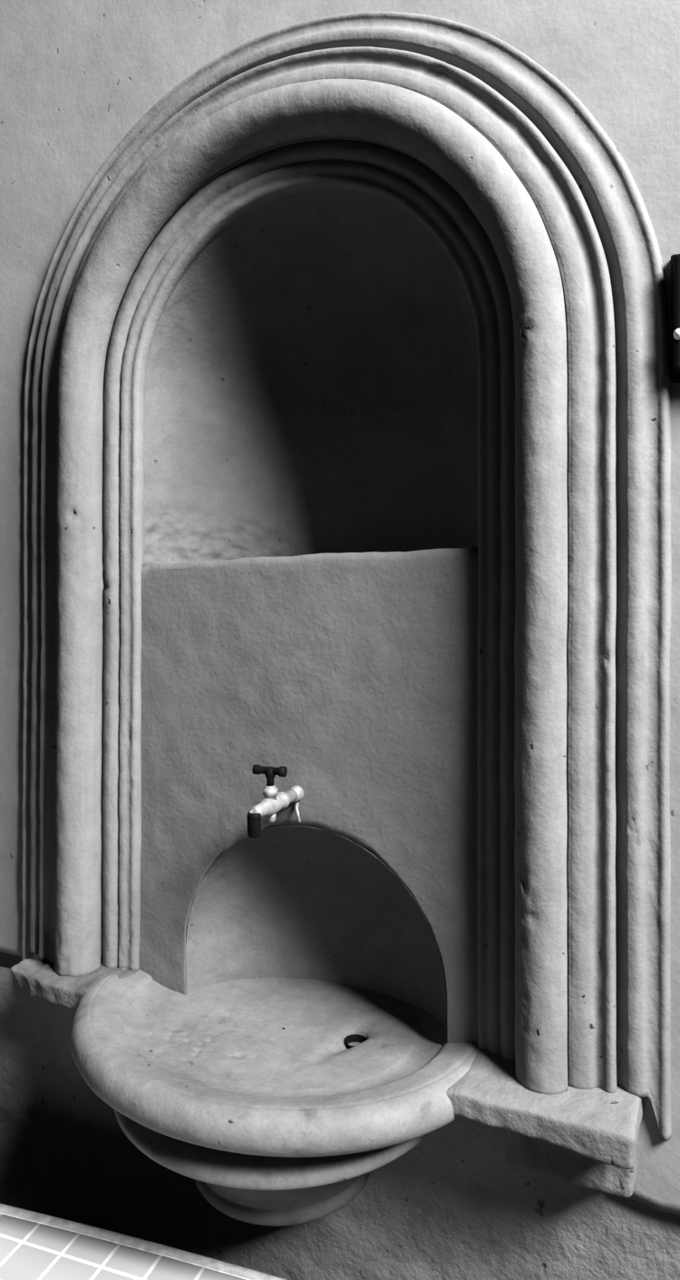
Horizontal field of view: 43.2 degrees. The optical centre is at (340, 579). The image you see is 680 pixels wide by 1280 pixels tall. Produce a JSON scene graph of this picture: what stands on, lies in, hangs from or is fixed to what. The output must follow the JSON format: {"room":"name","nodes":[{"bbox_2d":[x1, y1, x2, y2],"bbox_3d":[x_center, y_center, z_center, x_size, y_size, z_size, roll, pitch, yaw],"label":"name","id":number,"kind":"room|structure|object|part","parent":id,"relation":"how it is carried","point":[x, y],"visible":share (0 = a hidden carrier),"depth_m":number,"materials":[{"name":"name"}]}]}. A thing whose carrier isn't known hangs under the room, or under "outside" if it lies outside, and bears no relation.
{"room":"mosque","nodes":[
{"label":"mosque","id":0,"kind":"room"},
{"bbox_2d":[139,547,478,1044],"bbox_3d":[-0.011,0.327,1.493,0.612,0.745,0.294,0,0,25],"label":"wall panel","id":1,"kind":"object","parent":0,"point":[356,674],"visible":0.92,"depth_m":1.34,"materials":[{"name":"paint"}]},
{"bbox_2d":[246,764,303,838],"bbox_3d":[-0.097,0.327,1.296,0.052,0.101,0.150,0,0,25],"label":"tap","id":2,"kind":"object","parent":1,"relation":"attached to","point":[273,802],"visible":1,"depth_m":1.27,"materials":[{"name":"silver metal"}]},
{"bbox_3d":[-0.105,0.285,1.279,0.053,0.016,0.016,0,0,20],"label":"handle","id":3,"kind":"part","parent":2,"relation":"part of","materials":[{"name":"black metal"}]},
{"bbox_3d":[-0.104,0.295,1.279,0.017,0.028,0.017,0,0,25],"label":"stem","id":4,"kind":"part","parent":2,"relation":"part of","materials":[{"name":"black metal"}]},
{"bbox_2d":[0,0,679,1279],"bbox_3d":[-0.043,-0.461,1.431,4.488,4.203,0.162,0,0,25],"label":"wall","id":5,"kind":"structure","parent":0,"point":[76,76],"depth_m":1.46,"materials":[{"name":"paint"}]},
{"bbox_2d":[10,956,139,1011],"bbox_3d":[-0.450,0.707,1.490,0.217,0.082,0.138,0,0,25],"label":"stone ledge","id":6,"kind":"object","parent":5,"relation":"attached to","point":[40,977],"visible":0.54,"depth_m":1.45,"materials":[{"name":"grey stone"}]},
{"bbox_2d":[68,967,478,1226],"bbox_3d":[-0.089,0.821,1.357,0.691,0.309,0.600,0,0,25],"label":"basin","id":7,"kind":"object","parent":5,"relation":"attached to","point":[274,1126],"visible":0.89,"depth_m":1.21,"materials":[{"name":"stone"}]},
{"bbox_3d":[-0.089,0.761,1.357,0.525,0.068,0.523,0,0,25],"label":"ring moulding","id":8,"kind":"part","parent":7,"relation":"part of","materials":[{"name":"stone"}]},
{"bbox_3d":[-0.089,0.882,1.356,0.431,0.186,0.434,0,0,25],"label":"pedestal bowl","id":9,"kind":"part","parent":7,"relation":"part of","materials":[{"name":"stone"}]},
{"bbox_3d":[-0.089,0.723,1.358,0.622,0.113,0.539,0,0,25],"label":"bowl","id":10,"kind":"part","parent":7,"relation":"part of","materials":[{"name":"stone"}]},
{"bbox_2d":[144,188,478,564],"bbox_3d":[-0.011,-0.320,1.505,0.618,0.606,0.301,0,0,25],"label":"wall niche","id":11,"kind":"object","parent":5,"relation":"in","point":[311,383],"visible":0.79,"depth_m":1.58,"materials":[{"name":"paint"}]},
{"bbox_2d":[21,11,672,1141],"bbox_3d":[-0.072,-0.072,1.364,1.125,1.615,0.169,0,0,25],"label":"surround","id":12,"kind":"object","parent":5,"relation":"attached to","point":[546,203],"visible":0.99,"depth_m":1.20,"materials":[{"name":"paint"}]},
{"bbox_3d":[-0.061,-0.001,1.388,0.731,1.363,0.114,0,0,25],"label":"moulding","id":13,"kind":"part","parent":12,"relation":"part of","materials":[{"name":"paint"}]},
{"bbox_2d":[446,1049,643,1198],"bbox_3d":[0.257,0.727,1.145,0.276,0.126,0.144,0,0,25],"label":"stone ledge","id":14,"kind":"object","parent":5,"relation":"attached to","point":[585,1138],"visible":0.84,"depth_m":1.10,"materials":[{"name":"grey stone"}]},
{"bbox_2d":[671,254,679,382],"bbox_3d":[0.471,-0.339,1.086,0.100,0.165,0.057,0,0,25],"label":"switch box","id":15,"kind":"object","parent":5,"relation":"attached to","point":[675,258],"visible":1,"depth_m":1.09,"materials":[{"name":"black plastic"}]},
{"label":"floor","id":16,"kind":"structure","parent":0,"visible":0},
{"bbox_2d":[0,1203,285,1279],"bbox_3d":[-0.441,1.303,1.118,0.980,0.650,0.410,0,0,20],"label":"tiled bench","id":17,"kind":"object","parent":16,"relation":"on","point":[34,1245],"visible":1,"depth_m":1.24,"materials":[{"name":"tile"}]}
]}

